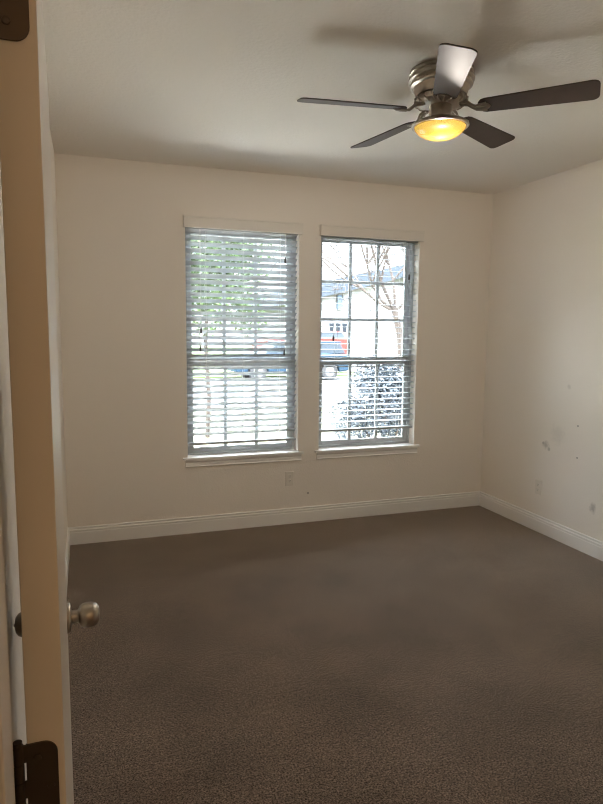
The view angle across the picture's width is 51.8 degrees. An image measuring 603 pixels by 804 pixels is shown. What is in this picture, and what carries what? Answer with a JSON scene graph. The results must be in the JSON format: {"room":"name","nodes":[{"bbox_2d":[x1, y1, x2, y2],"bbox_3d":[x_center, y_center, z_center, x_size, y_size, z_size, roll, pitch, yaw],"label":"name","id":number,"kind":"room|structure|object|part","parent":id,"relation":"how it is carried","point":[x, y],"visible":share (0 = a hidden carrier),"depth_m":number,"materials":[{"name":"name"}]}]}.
{"room":"empty bedroom","nodes":[
{"label":"empty bedroom","id":0,"kind":"room"},
{"bbox_2d":[0,132,67,803],"bbox_3d":[-1.058,-0.086,2.400,0.100,2.743,4.155,-2,7,-19],"label":"wall","id":1,"kind":"structure","parent":0,"point":[7,476],"depth_m":1.38,"materials":[{"name":"white paint"}]},
{"bbox_2d":[65,528,69,595],"bbox_3d":[-1.047,1.199,2.660,0.015,0.130,3.964,-2,7,-19],"label":"baseboard","id":2,"kind":"structure","parent":1,"relation":"attached to","point":[67,552],"depth_m":4.05,"materials":[{"name":"white paint"}]},
{"bbox_2d":[54,153,492,526],"bbox_3d":[-0.054,-0.234,5.034,3.715,3.043,0.170,-2,7,-19],"label":"wall","id":3,"kind":"structure","parent":0,"point":[121,231],"depth_m":4.70,"materials":[{"name":"paint"}]},
{"bbox_2d":[185,233,295,454],"bbox_3d":[-0.482,-0.470,4.899,0.883,1.745,0.081,-2,7,-19],"label":"window","id":4,"kind":"structure","parent":3,"relation":"in","point":[289,444],"depth_m":4.92,"materials":[{"name":"grey plastic"}]},
{"bbox_3d":[-0.484,-0.802,4.875,0.831,1.028,0.024,-2,7,-19],"label":"sash","id":5,"kind":"part","parent":4,"relation":"part of","materials":[{"name":"grey plastic"}]},
{"bbox_3d":[-0.482,0.015,4.940,0.831,0.733,0.024,-2,7,-19],"label":"sash","id":6,"kind":"part","parent":4,"relation":"part of","materials":[{"name":"grey plastic"}]},
{"bbox_2d":[183,215,303,445],"bbox_3d":[-0.444,-0.525,4.786,0.918,1.705,0.113,-2,7,-19],"label":"window blind","id":7,"kind":"object","parent":4,"relation":"attached to","point":[199,225],"visible":0.97,"depth_m":4.78,"materials":[{"name":"grey plastic"}]},
{"bbox_3d":[-0.756,-0.843,4.633,0.004,0.878,0.002,-2,7,-19],"label":"tilt cord","id":8,"kind":"part","parent":7,"relation":"part of","materials":[{"name":"white fabric"}]},
{"bbox_3d":[-0.728,-0.476,4.725,0.002,1.597,0.054,-2,7,-19],"label":"ladder cord","id":9,"kind":"part","parent":7,"relation":"part of","materials":[{"name":"white fabric"}]},
{"bbox_3d":[-0.463,0.310,4.911,0.867,0.018,0.052,-2,7,-19],"label":"rail","id":10,"kind":"part","parent":7,"relation":"part of","materials":[{"name":"grey plastic"}]},
{"bbox_3d":[-0.453,-0.484,4.819,0.002,1.597,0.054,-2,7,-19],"label":"ladder cord","id":11,"kind":"part","parent":7,"relation":"part of","materials":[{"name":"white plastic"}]},
{"bbox_3d":[-0.178,-0.493,4.914,0.002,1.597,0.054,-2,7,-19],"label":"ladder cord","id":12,"kind":"part","parent":7,"relation":"part of","materials":[{"name":"white fabric"}]},
{"bbox_2d":[183,449,303,467],"bbox_3d":[-0.456,0.446,4.916,0.963,0.077,0.122,-2,7,-19],"label":"window sill","id":13,"kind":"structure","parent":3,"relation":"attached to","point":[201,460],"depth_m":4.87,"materials":[{"name":"white paint"}]},
{"bbox_2d":[68,491,479,544],"bbox_3d":[-0.034,0.925,5.081,3.515,0.130,0.015,-2,7,-19],"label":"baseboard","id":14,"kind":"structure","parent":3,"relation":"attached to","point":[239,520],"depth_m":4.98,"materials":[{"name":"white paint"}]},
{"bbox_2d":[285,471,293,485],"bbox_3d":[-0.096,0.620,5.027,0.070,0.115,0.009,-2,7,-19],"label":"wall outlet","id":15,"kind":"object","parent":3,"relation":"attached to","point":[289,480],"visible":1,"depth_m":5.02,"materials":[{"name":"beige plastic"}]},
{"bbox_2d":[319,238,414,447],"bbox_3d":[0.522,-0.501,5.243,0.878,1.745,0.081,-2,7,-19],"label":"window","id":16,"kind":"structure","parent":3,"relation":"in","point":[407,299],"depth_m":5.27,"materials":[{"name":"grey plastic"}]},
{"bbox_3d":[0.523,-0.016,5.284,0.826,0.733,0.024,-2,7,-19],"label":"sash","id":17,"kind":"part","parent":16,"relation":"part of","materials":[{"name":"grey plastic"}]},
{"bbox_3d":[0.520,-0.833,5.219,0.826,1.028,0.024,-2,7,-19],"label":"sash","id":18,"kind":"part","parent":16,"relation":"part of","materials":[{"name":"grey plastic"}]},
{"bbox_2d":[319,224,424,431],"bbox_3d":[0.560,-0.583,5.127,0.913,1.650,0.113,-2,7,-19],"label":"window blind","id":19,"kind":"object","parent":16,"relation":"attached to","point":[338,232],"visible":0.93,"depth_m":5.12,"materials":[{"name":"grey plastic"}]},
{"bbox_3d":[0.263,-0.913,4.977,0.004,0.798,0.002,-2,7,-19],"label":"tilt cord","id":20,"kind":"part","parent":19,"relation":"part of","materials":[{"name":"white fabric"}]},
{"bbox_3d":[0.282,-0.534,5.068,0.002,1.542,0.054,-2,7,-19],"label":"ladder cord","id":21,"kind":"part","parent":19,"relation":"part of","materials":[{"name":"white fabric"}]},
{"bbox_3d":[0.542,0.224,5.249,0.862,0.018,0.052,-2,7,-19],"label":"rail","id":22,"kind":"part","parent":19,"relation":"part of","materials":[{"name":"grey plastic"}]},
{"bbox_3d":[0.555,-0.543,5.162,0.002,1.542,0.054,-2,7,-19],"label":"ladder cord","id":23,"kind":"part","parent":19,"relation":"part of","materials":[{"name":"white fabric"}]},
{"bbox_3d":[0.830,-0.551,5.256,0.002,1.542,0.054,-2,7,-19],"label":"ladder cord","id":24,"kind":"part","parent":19,"relation":"part of","materials":[{"name":"white fabric"}]},
{"bbox_2d":[314,443,419,458],"bbox_3d":[0.548,0.415,5.261,0.958,0.077,0.122,-2,7,-19],"label":"window sill","id":25,"kind":"structure","parent":3,"relation":"attached to","point":[397,448],"depth_m":5.21,"materials":[{"name":"white paint"}]},
{"bbox_2d":[42,0,602,193],"bbox_3d":[1.050,-1.387,1.025,4.161,0.200,8.155,-2,7,-19],"label":"ceiling","id":26,"kind":"structure","parent":0,"point":[218,84],"depth_m":2.94,"materials":[{"name":"beige paint"}]},
{"bbox_2d":[297,43,600,147],"bbox_3d":[0.603,-1.355,2.848,1.263,0.295,1.270,-2,7,-19],"label":"ceiling fan","id":27,"kind":"object","parent":26,"relation":"hanging from","point":[440,86],"visible":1,"depth_m":2.73,"materials":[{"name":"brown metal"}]},
{"bbox_3d":[0.231,-1.324,2.760,0.495,0.006,0.140,-1,20,-11],"label":"blade","id":28,"kind":"part","parent":27,"relation":"part of","materials":[{"name":"brown wood"}]},
{"bbox_3d":[0.435,-1.373,3.197,0.140,0.006,0.495,-18,14,-26],"label":"blade","id":29,"kind":"part","parent":27,"relation":"part of","materials":[{"name":"brown wood"}]},
{"bbox_3d":[0.586,-1.282,2.433,0.140,0.006,0.495,14,8,5],"label":"blade","id":30,"kind":"part","parent":27,"relation":"part of","materials":[{"name":"brown wood"}]},
{"bbox_3d":[0.916,-1.362,3.140,0.140,0.006,0.495,-11,-3,43],"label":"blade","id":31,"kind":"part","parent":27,"relation":"part of","materials":[{"name":"brown wood"}]},
{"bbox_3d":[1.010,-1.306,2.667,0.495,0.006,0.140,4,-6,25],"label":"blade","id":32,"kind":"part","parent":27,"relation":"part of","materials":[{"name":"brown wood"}]},
{"bbox_2d":[67,505,602,803],"bbox_3d":[1.047,1.505,1.292,4.161,0.120,8.005,-2,7,-19],"label":"floor","id":33,"kind":"structure","parent":0,"point":[449,655],"depth_m":2.93,"materials":[{"name":"brown carpet"}]},
{"bbox_2d":[480,159,602,541],"bbox_3d":[2.360,-0.191,3.572,0.100,2.743,4.155,-2,7,-19],"label":"wall","id":34,"kind":"structure","parent":0,"point":[543,416],"depth_m":4.76,"materials":[{"name":"paint"}]},
{"bbox_2d":[535,479,541,494],"bbox_3d":[1.870,0.672,4.911,0.009,0.115,0.070,-2,7,-19],"label":"wall outlet","id":35,"kind":"object","parent":34,"relation":"attached to","point":[538,483],"visible":1,"depth_m":4.91,"materials":[{"name":"beige plastic"}]},
{"bbox_2d":[479,491,602,560],"bbox_3d":[2.274,1.102,3.762,0.015,0.130,4.034,-2,7,-19],"label":"baseboard","id":36,"kind":"structure","parent":34,"relation":"attached to","point":[588,545],"depth_m":4.83,"materials":[{"name":"white paint"}]},
{"bbox_3d":[1.096,0.096,1.020,3.961,2.743,0.121,-2,7,-19],"label":"wall","id":37,"kind":"structure","parent":0,"visible":0},
{"bbox_2d":[0,491,15,803],"bbox_3d":[0.114,0.429,0.719,0.972,2.132,0.151,-2,7,-19],"label":"door frame","id":38,"kind":"structure","parent":37,"relation":"attached to","point":[7,784],"depth_m":0.56,"materials":[{"name":"white paint"}]},
{"bbox_2d":[0,0,99,803],"bbox_3d":[-0.411,0.427,1.033,0.177,2.030,0.821,-2,7,-21],"label":"door","id":39,"kind":"structure","parent":37,"relation":"in","point":[44,622],"depth_m":0.61,"materials":[{"name":"beige paint"}]},
{"bbox_3d":[-0.584,0.479,1.348,0.070,0.056,0.056,-2,7,-21],"label":"knob","id":40,"kind":"part","parent":39,"relation":"part of","materials":[{"name":"silver metal"}]},
{"bbox_3d":[-0.486,0.476,1.385,0.070,0.056,0.056,-2,7,-21],"label":"knob","id":41,"kind":"part","parent":39,"relation":"part of","materials":[{"name":"silver metal"}]},
{"label":"outside","id":42,"kind":"structure","parent":0,"visible":0},
{"bbox_2d":[352,364,397,374],"bbox_3d":[3.434,-1.605,30.821,5.300,0.335,10.000,-2,7,-19],"label":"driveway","id":43,"kind":"structure","parent":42,"point":[380,364],"depth_m":29.01,"materials":[{"name":"concrete"}]},
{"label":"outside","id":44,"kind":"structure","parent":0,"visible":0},
{"bbox_2d":[192,346,357,377],"bbox_3d":[-7.568,-4.155,51.733,140.000,0.330,57.000,-2,7,-19],"label":"lawn","id":45,"kind":"structure","parent":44,"point":[194,371],"depth_m":26.60,"materials":[{"name":"green plant"}]},
{"bbox_2d":[251,331,350,356],"bbox_3d":[-0.079,-2.404,28.655,4.400,1.700,1.790,-2,7,-19],"label":"car","id":46,"kind":"object","parent":45,"relation":"on","point":[323,335],"visible":0.04,"depth_m":28.33,"materials":[{"name":"red paint"}]},
{"bbox_2d":[245,265,403,356],"bbox_3d":[4.416,-5.802,41.308,14.000,5.650,11.000,-2,7,-19],"label":"house","id":47,"kind":"structure","parent":45,"relation":"on","point":[327,291],"depth_m":35.78,"materials":[{"name":"paint"}]},
{"bbox_2d":[336,295,342,308],"bbox_3d":[2.170,-5.631,35.150,0.350,0.800,0.140,-2,7,-19],"label":"gable vent","id":48,"kind":"object","parent":47,"relation":"attached to","point":[338,306],"depth_m":35.09,"materials":[{"name":"white"}]},
{"bbox_3d":[3.201,-3.557,35.799,5.200,2.450,0.060,-2,7,-19],"label":"garage door","id":49,"kind":"part","parent":47,"relation":"part of","materials":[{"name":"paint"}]},
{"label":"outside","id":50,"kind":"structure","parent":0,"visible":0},
{"bbox_2d":[193,404,399,446],"bbox_3d":[5.444,0.380,14.182,100.000,0.300,5.000,-2,7,-19],"label":"lawn","id":51,"kind":"structure","parent":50,"point":[325,435],"depth_m":11.46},
{"bbox_2d":[191,235,276,437],"bbox_3d":[-1.589,-1.810,10.277,2.598,4.830,1.918,-2,7,-19],"label":"leafy tree","id":52,"kind":"object","parent":51,"relation":"on","point":[196,297],"visible":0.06,"depth_m":10.19,"materials":[{"name":"green plant"}]},
{"bbox_2d":[264,243,403,394],"bbox_3d":[0.800,-3.086,13.316,6.525,6.706,4.070,5,8,32],"label":"bare tree","id":53,"kind":"object","parent":51,"relation":"on","point":[385,305],"visible":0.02,"depth_m":13.27,"materials":[{"name":"brown plant"}]},
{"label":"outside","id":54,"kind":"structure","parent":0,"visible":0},
{"bbox_2d":[193,395,395,408],"bbox_3d":[4.404,0.003,17.184,100.000,0.330,1.400,-2,7,-19],"label":"sidewalk","id":55,"kind":"structure","parent":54,"point":[364,397],"depth_m":15.19,"materials":[{"name":"concrete"}]},
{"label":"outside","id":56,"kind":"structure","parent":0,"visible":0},
{"bbox_2d":[193,376,391,400],"bbox_3d":[2.939,-0.481,21.412,140.000,0.280,7.600,-2,7,-19],"label":"street","id":57,"kind":"structure","parent":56,"point":[339,380],"depth_m":19.38,"materials":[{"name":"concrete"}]},
{"bbox_2d":[228,341,347,379],"bbox_3d":[-0.513,-1.553,23.069,4.392,1.400,1.790,-2,7,-19],"label":"car","id":58,"kind":"object","parent":57,"relation":"on","point":[323,346],"visible":0.27,"depth_m":22.70,"materials":[{"name":"blue paint"}]},
{"bbox_3d":[0.104,-2.237,23.200,2.480,0.060,1.280,-2,7,-19],"label":"roof panel","id":59,"kind":"part","parent":58,"relation":"part of","materials":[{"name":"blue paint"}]},
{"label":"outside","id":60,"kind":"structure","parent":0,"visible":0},
{"bbox_3d":[-0.632,1.128,7.295,24.000,0.300,4.145,-2,7,-19],"label":"patio","id":61,"kind":"object","parent":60,"visible":0},
{"bbox_2d":[328,356,402,438],"bbox_3d":[1.009,0.199,7.581,1.452,1.520,1.008,-3,7,-26],"label":"shrub","id":62,"kind":"object","parent":61,"relation":"on","point":[383,432],"visible":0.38,"depth_m":7.41,"materials":[{"name":"green plant"}]}
]}

